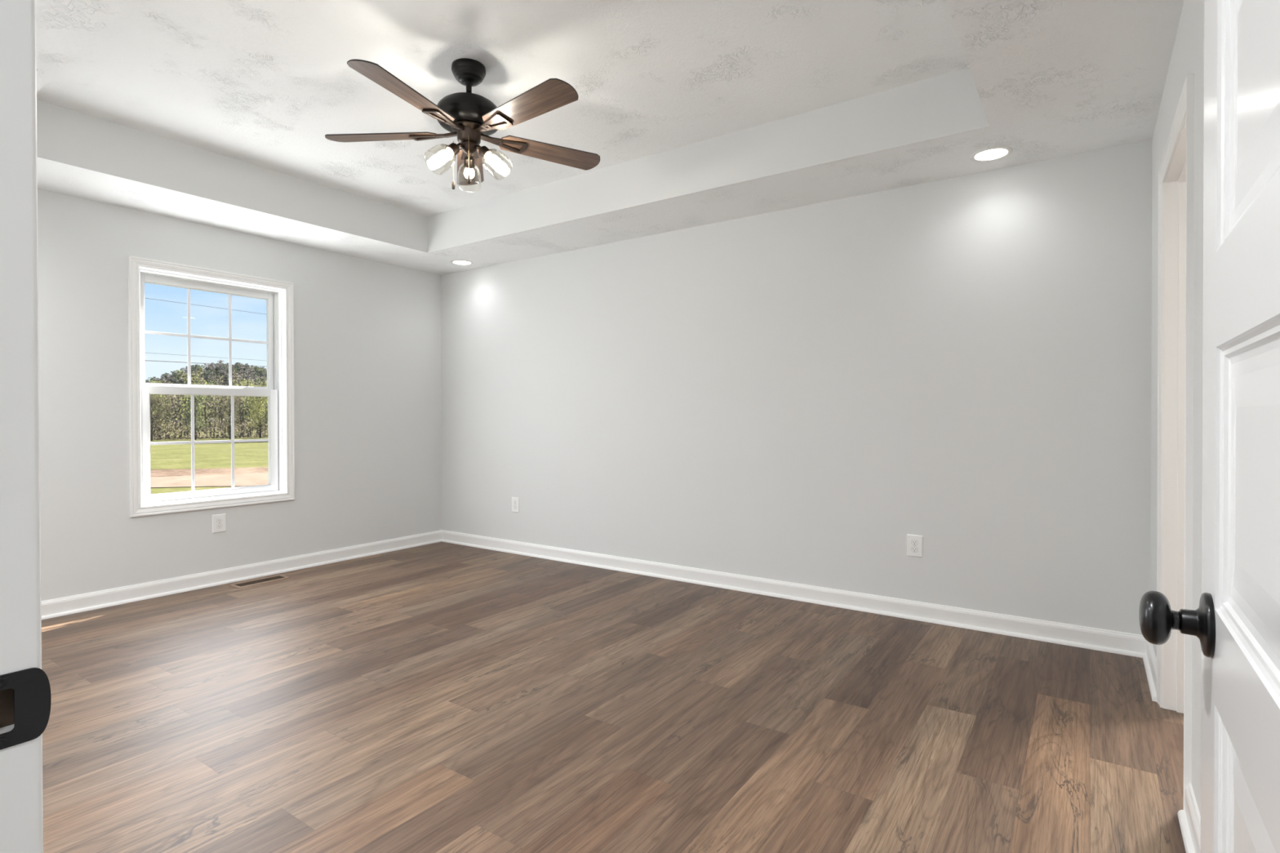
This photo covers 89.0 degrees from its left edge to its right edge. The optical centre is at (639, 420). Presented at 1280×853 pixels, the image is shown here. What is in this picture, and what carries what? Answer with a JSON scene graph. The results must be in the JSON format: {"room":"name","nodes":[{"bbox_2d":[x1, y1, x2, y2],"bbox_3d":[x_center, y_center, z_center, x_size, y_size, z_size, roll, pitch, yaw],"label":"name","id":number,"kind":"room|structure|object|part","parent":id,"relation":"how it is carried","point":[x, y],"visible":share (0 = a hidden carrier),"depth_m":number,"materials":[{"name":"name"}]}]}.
{"room":"empty bedroom","nodes":[
{"label":"empty bedroom","id":0,"kind":"room"},
{"bbox_2d":[37,188,441,601],"bbox_3d":[-3.452,-0.245,3.764,0.160,2.980,5.500,0,1,35],"label":"wall","id":1,"kind":"structure","parent":0,"point":[367,347],"depth_m":4.56,"materials":[{"name":"white paint"}]},
{"bbox_2d":[128,255,294,517],"bbox_3d":[-2.939,-0.215,4.492,0.178,1.618,1.012,0,1,35],"label":"window","id":2,"kind":"structure","parent":1,"relation":"in","point":[278,295],"depth_m":4.48,"materials":[{"name":"white plastic"}]},
{"bbox_2d":[145,288,267,386],"bbox_3d":[-2.979,-0.571,4.511,0.007,0.655,0.770,0,1,35],"label":"grille","id":3,"kind":"object","parent":2,"relation":"attached to","point":[229,292],"depth_m":4.55,"materials":[{"name":"white"}]},
{"bbox_3d":[-2.978,-0.570,4.511,0.030,0.742,0.840,0,1,35],"label":"sash","id":4,"kind":"part","parent":2,"relation":"part of","materials":[{"name":"white plastic"}]},
{"bbox_2d":[150,395,268,491],"bbox_3d":[-2.945,0.149,4.492,0.007,0.655,0.746,0,1,35],"label":"grille","id":5,"kind":"object","parent":2,"relation":"attached to","point":[193,465],"depth_m":4.56,"materials":[{"name":"white plastic"}]},
{"bbox_3d":[-2.943,0.147,4.493,0.032,0.748,0.854,0,1,35],"label":"sash","id":6,"kind":"part","parent":2,"relation":"part of","materials":[{"name":"white plastic"}]},
{"bbox_2d":[212,513,226,533],"bbox_3d":[-2.877,0.702,4.453,0.008,0.124,0.084,0,1,35],"label":"wall outlet","id":7,"kind":"object","parent":1,"relation":"attached to","point":[219,521],"visible":1,"depth_m":4.45,"materials":[{"name":"white plastic"}]},
{"bbox_2d":[216,524,222,528],"bbox_3d":[-2.875,0.722,4.452,0.002,0.030,0.035,0,1,35],"label":"receptacle","id":8,"kind":"object","parent":7,"relation":"attached to","point":[218,526],"depth_m":4.45,"materials":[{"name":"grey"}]},
{"bbox_2d":[216,518,222,523],"bbox_3d":[-2.876,0.682,4.452,0.001,0.030,0.035,0,1,35],"label":"receptacle","id":9,"kind":"object","parent":7,"relation":"attached to","point":[218,520],"depth_m":4.45,"materials":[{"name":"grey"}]},
{"bbox_2d":[40,529,441,619],"bbox_3d":[-2.872,1.069,4.444,0.030,0.100,3.743,0,1,35],"label":"baseboard","id":10,"kind":"structure","parent":1,"relation":"attached to","point":[69,605],"depth_m":4.44,"materials":[{"name":"white wood"}]},
{"bbox_2d":[35,0,1184,275],"bbox_3d":[-0.773,-1.458,2.974,5.141,0.286,3.743,0,1,35],"label":"ceiling","id":11,"kind":"structure","parent":0,"point":[220,113],"depth_m":3.15,"materials":[{"name":"white paint"}]},
{"bbox_2d":[450,259,473,265],"bbox_3d":[-1.497,-1.329,5.474,0.188,0.005,0.188,0,1,35],"label":"recessed light","id":12,"kind":"object","parent":11,"relation":"in","point":[460,262],"visible":1,"depth_m":5.47,"materials":[{"name":"white"}]},
{"bbox_2d":[324,57,599,191],"bbox_3d":[-0.752,-1.321,2.912,1.244,0.559,1.265,0,1,35],"label":"ceiling fan","id":13,"kind":"object","parent":11,"relation":"hanging from","point":[468,116],"visible":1,"depth_m":2.87,"materials":[{"name":"brown wood"}]},
{"bbox_3d":[-1.177,-1.298,2.976,0.518,0.006,0.144,0,12,4],"label":"fan blade","id":14,"kind":"part","parent":13,"relation":"part of","materials":[{"name":"brown wood"}]},
{"bbox_3d":[-0.925,-1.295,2.574,0.144,0.006,0.518,12,5,21],"label":"fan blade","id":15,"kind":"part","parent":13,"relation":"part of","materials":[{"name":"brown wood"}]},
{"bbox_3d":[-0.932,-1.297,2.959,0.216,0.024,0.087,0,12,4],"label":"blade arm","id":16,"kind":"part","parent":13,"relation":"part of","materials":[{"name":"brown metal"}]},
{"bbox_3d":[-0.834,-1.296,2.802,0.087,0.024,0.216,12,5,21],"label":"blade arm","id":17,"kind":"part","parent":13,"relation":"part of","materials":[{"name":"brown metal"}]},
{"bbox_2d":[424,142,462,175],"bbox_3d":[-0.863,-1.163,2.872,0.114,0.165,0.182,0,1,35],"label":"lampshade","id":18,"kind":"object","parent":13,"relation":"attached to","point":[452,149],"depth_m":2.87,"materials":[{"name":"clear glass"}]},
{"bbox_3d":[-0.762,-1.183,2.899,0.003,0.176,0.003,0,0,-25],"label":"pull chain","id":19,"kind":"part","parent":13,"relation":"part of","materials":[{"name":"gold metal"}]},
{"bbox_2d":[457,155,480,191],"bbox_3d":[-0.803,-1.164,3.071,0.161,0.165,0.150,0,1,35],"label":"lampshade","id":20,"kind":"object","parent":13,"relation":"attached to","point":[472,163],"depth_m":3.02,"materials":[{"name":"clear glass"}]},
{"bbox_3d":[-0.812,-1.298,3.101,0.087,0.024,0.216,-12,3,-14],"label":"blade arm","id":21,"kind":"part","parent":13,"relation":"part of","materials":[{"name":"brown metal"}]},
{"bbox_3d":[-0.872,-1.301,3.340,0.144,0.006,0.518,-12,3,-14],"label":"fan blade","id":22,"kind":"part","parent":13,"relation":"part of","materials":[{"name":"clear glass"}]},
{"bbox_3d":[-0.653,-1.296,2.846,0.216,0.024,0.087,0,-11,40],"label":"blade arm","id":23,"kind":"part","parent":13,"relation":"part of","materials":[{"name":"brown metal"}]},
{"bbox_2d":[475,144,511,180],"bbox_3d":[-0.655,-1.163,2.927,0.180,0.165,0.118,0,1,35],"label":"lampshade","id":24,"kind":"object","parent":13,"relation":"attached to","point":[487,155],"depth_m":2.91,"materials":[{"name":"clear glass"}]},
{"bbox_3d":[-0.640,-1.298,3.032,0.216,0.024,0.087,0,-11,-32],"label":"blade arm","id":25,"kind":"part","parent":13,"relation":"part of","materials":[{"name":"brown metal"}]},
{"bbox_3d":[-0.465,-1.297,2.688,0.518,0.006,0.144,0,-11,40],"label":"fan blade","id":26,"kind":"part","parent":13,"relation":"part of","materials":[{"name":"brown wood"}]},
{"bbox_3d":[-0.432,-1.301,3.162,0.518,0.006,0.144,0,-11,-32],"label":"fan blade","id":27,"kind":"part","parent":13,"relation":"part of","materials":[{"name":"brown wood"}]},
{"bbox_2d":[969,146,1013,161],"bbox_3d":[1.739,-1.319,3.225,0.188,0.005,0.188,0,1,35],"label":"recessed light","id":28,"kind":"object","parent":11,"relation":"in","point":[992,153],"visible":1,"depth_m":3.22,"materials":[{"name":"white plastic"}]},
{"bbox_2d":[41,542,1186,852],"bbox_3d":[-0.321,1.133,1.868,7.257,0.001,5.810,0,1,35],"label":"floor","id":29,"kind":"structure","parent":0,"point":[439,697],"depth_m":2.43,"materials":[{"name":"wood"}]},
{"bbox_2d":[228,574,290,588],"bbox_3d":[-2.635,1.115,4.521,0.140,0.006,0.348,0,1,35],"label":"floor vent","id":30,"kind":"object","parent":29,"relation":"in","point":[242,584],"visible":1,"depth_m":4.51,"materials":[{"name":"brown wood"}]},
{"bbox_2d":[235,576,284,586],"bbox_3d":[-2.635,1.115,4.521,0.092,0.003,0.300,0,1,35],"label":"grille","id":31,"kind":"object","parent":30,"relation":"attached to","point":[271,579],"depth_m":4.51,"materials":[{"name":"brown"}]},
{"bbox_2d":[440,139,1151,635],"bbox_3d":[1.162,-0.256,4.009,7.440,2.980,0.140,0,1,35],"label":"wall","id":32,"kind":"structure","parent":0,"point":[962,364],"depth_m":3.86,"materials":[{"name":"white paint"}]},
{"bbox_2d":[511,497,519,512],"bbox_3d":[-1.044,0.704,5.448,0.084,0.124,0.008,0,1,35],"label":"wall outlet","id":33,"kind":"object","parent":32,"relation":"attached to","point":[515,500],"visible":1,"depth_m":5.44,"materials":[{"name":"white plastic"}]},
{"bbox_2d":[441,529,1146,657],"bbox_3d":[0.286,1.062,4.522,5.141,0.100,0.030,0,1,35],"label":"baseboard","id":34,"kind":"structure","parent":32,"relation":"attached to","point":[1077,636],"depth_m":3.86,"materials":[{"name":"white wood"}]},
{"bbox_2d":[906,533,922,557],"bbox_3d":[1.546,0.705,3.663,0.084,0.124,0.008,0,1,35],"label":"wall outlet","id":35,"kind":"object","parent":32,"relation":"attached to","point":[914,542],"visible":1,"depth_m":3.66,"materials":[{"name":"white plastic"}]},
{"bbox_2d":[911,546,917,552],"bbox_3d":[1.544,0.724,3.661,0.035,0.030,0.002,0,1,35],"label":"receptacle","id":36,"kind":"object","parent":35,"relation":"attached to","point":[913,549],"depth_m":3.66,"materials":[{"name":"grey plastic"}]},
{"bbox_2d":[911,539,917,545],"bbox_3d":[1.544,0.685,3.662,0.035,0.030,0.001,0,1,35],"label":"receptacle","id":37,"kind":"object","parent":35,"relation":"attached to","point":[913,542],"depth_m":3.66,"materials":[{"name":"grey plastic"}]},
{"bbox_2d":[1150,0,1204,816],"bbox_3d":[1.360,-0.268,1.445,0.114,2.800,3.857,0,1,35],"label":"wall","id":38,"kind":"structure","parent":0,"point":[1187,57],"depth_m":1.82,"materials":[{"name":"white paint"}]},
{"bbox_2d":[1142,640,1156,702],"bbox_3d":[2.231,1.070,2.841,0.030,0.100,0.590,0,1,35],"label":"baseboard","id":39,"kind":"structure","parent":38,"relation":"attached to","point":[1149,659],"depth_m":2.81,"materials":[{"name":"white wood"}]},
{"bbox_2d":[1156,73,1194,810],"bbox_3d":[1.865,0.072,2.179,0.148,2.107,0.904,0,1,35],"label":"trim","id":40,"kind":"structure","parent":38,"relation":"attached to","point":[1176,171],"depth_m":2.50,"materials":[{"name":"white wood"}]},
{"bbox_2d":[1177,783,1200,852],"bbox_3d":[0.913,1.087,0.930,0.030,0.100,2.253,0,1,35],"label":"baseboard","id":41,"kind":"structure","parent":38,"relation":"attached to","point":[1189,819],"depth_m":1.75,"materials":[{"name":"white wood"}]},
{"bbox_3d":[-1.865,-0.261,1.395,5.141,2.800,0.114,0,1,35],"label":"wall","id":42,"kind":"structure","parent":0,"visible":0},
{"bbox_2d":[0,0,43,852],"bbox_3d":[-0.164,0.092,0.226,0.941,2.105,0.142,0,1,35],"label":"trim","id":43,"kind":"structure","parent":42,"relation":"attached to","point":[21,792],"depth_m":0.50,"materials":[{"name":"white wood"}]},
{"bbox_2d":[0,667,51,750],"bbox_3d":[-0.484,0.219,0.484,0.003,0.056,0.070,0,1,34],"label":"strike plate","id":44,"kind":"object","parent":43,"relation":"attached to","point":[31,686],"visible":1,"depth_m":0.50,"materials":[{"name":"black metal"}]},
{"bbox_3d":[-0.128,0.092,0.279,0.941,2.105,0.014,0,1,35],"label":"casing","id":45,"kind":"part","parent":43,"relation":"part of","materials":[{"name":"white wood"}]},
{"bbox_2d":[1138,0,1279,852],"bbox_3d":[0.424,0.120,0.396,0.156,2.020,0.829,0,1,35],"label":"door","id":46,"kind":"structure","parent":42,"relation":"in","point":[1236,621],"depth_m":0.59,"materials":[{"name":"white"}]},
{"bbox_3d":[0.571,0.217,0.715,0.036,0.057,0.057,0,1,35],"label":"knob","id":47,"kind":"part","parent":46,"relation":"part of","materials":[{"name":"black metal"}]},
{"label":"outside","id":48,"kind":"structure","parent":0,"visible":0},
{"bbox_2d":[146,297,263,314],"bbox_3d":[-20.734,-5.568,31.388,0.018,0.480,37.492,0,1,35],"label":"utility wire","id":49,"kind":"object","parent":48,"point":[146,298],"visible":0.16,"depth_m":31.20,"materials":[{"name":"grey"}]},
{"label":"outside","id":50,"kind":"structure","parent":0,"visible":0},
{"bbox_2d":[148,352,264,360],"bbox_3d":[-20.758,-3.115,31.365,0.014,0.094,37.732,0,1,35],"label":"utility wire","id":51,"kind":"object","parent":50,"point":[148,353],"visible":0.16,"depth_m":31.25,"materials":[{"name":"grey"}]},
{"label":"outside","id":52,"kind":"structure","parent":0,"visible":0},
{"bbox_2d":[145,360,262,366],"bbox_3d":[-20.757,-2.822,31.367,0.028,0.373,37.732,0,1,35],"label":"utility wire","id":53,"kind":"object","parent":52,"point":[145,360],"visible":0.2,"depth_m":31.27,"materials":[{"name":"grey"}]},
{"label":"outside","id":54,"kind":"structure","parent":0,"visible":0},
{"bbox_2d":[150,422,268,494],"bbox_3d":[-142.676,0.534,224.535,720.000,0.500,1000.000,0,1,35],"label":"ground","id":55,"kind":"structure","parent":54,"point":[251,454],"depth_m":27.93,"materials":[{"name":"green plant"}]},
{"bbox_2d":[150,394,174,440],"bbox_3d":[-33.683,-0.592,45.068,2.184,3.957,2.472,0,0,24],"label":"tree","id":56,"kind":"object","parent":55,"relation":"on","point":[153,424],"visible":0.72,"depth_m":45.04,"materials":[{"name":"green plant"}]},
{"bbox_2d":[180,395,209,439],"bbox_3d":[-32.078,-0.549,46.856,2.329,3.836,1.959,0,0,18],"label":"tree","id":57,"kind":"object","parent":55,"relation":"on","point":[197,397],"visible":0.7,"depth_m":46.99,"materials":[{"name":"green plant"}]},
{"bbox_2d":[150,369,267,439],"bbox_3d":[-30.884,-1.593,57.590,8.626,5.776,61.860,0,1,38],"label":"thicket","id":58,"kind":"object","parent":55,"relation":"on","point":[204,418],"visible":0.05,"depth_m":51.79,"materials":[{"name":"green plant"}]},
{"bbox_2d":[150,417,267,439],"bbox_3d":[-28.581,0.429,54.786,2.723,1.881,54.184,0,1,38],"label":"undergrowth","id":59,"kind":"object","parent":55,"relation":"on","point":[240,431],"visible":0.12,"depth_m":49.11,"materials":[{"name":"green plant"}]},
{"bbox_2d":[210,381,247,439],"bbox_3d":[-30.733,-0.874,48.784,2.147,4.451,2.430,0,1,34],"label":"tree","id":60,"kind":"object","parent":55,"relation":"on","point":[221,397],"visible":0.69,"depth_m":48.74,"materials":[{"name":"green plant"}]},
{"bbox_2d":[244,378,267,438],"bbox_3d":[-29.476,-1.111,50.427,2.088,4.898,2.146,0,0,15],"label":"tree","id":61,"kind":"object","parent":55,"relation":"on","point":[255,402],"visible":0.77,"depth_m":50.19,"materials":[{"name":"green plant"}]},
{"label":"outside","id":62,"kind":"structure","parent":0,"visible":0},
{"bbox_2d":[151,471,268,487],"bbox_3d":[-9.411,1.528,16.481,13.930,0.001,17.209,0,1,35],"label":"gravel road","id":63,"kind":"structure","parent":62,"point":[254,478],"depth_m":16.67,"materials":[{"name":"beige gravel"}]},
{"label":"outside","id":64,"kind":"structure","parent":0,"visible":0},
{"bbox_2d":[160,371,266,422],"bbox_3d":[-158.795,-11.520,331.490,232.000,22.192,258.000,0,1,35],"label":"hill","id":65,"kind":"structure","parent":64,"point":[211,371],"depth_m":275.64,"materials":[{"name":"green plant"}]},
{"bbox_2d":[145,360,267,419],"bbox_3d":[-170.158,-13.612,277.258,109.369,27.167,127.575,0,1,35],"label":"forest","id":66,"kind":"object","parent":65,"relation":"on","point":[251,371],"visible":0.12,"depth_m":281.70,"materials":[{"name":"green plant"}]},
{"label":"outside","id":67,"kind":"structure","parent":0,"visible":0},
{"bbox_2d":[150,466,268,477],"bbox_3d":[-13.934,1.521,19.465,13.249,0.001,17.140,0,1,35],"label":"verge","id":68,"kind":"structure","parent":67,"point":[185,472],"depth_m":19.49,"materials":[{"name":"soil"}]}
]}

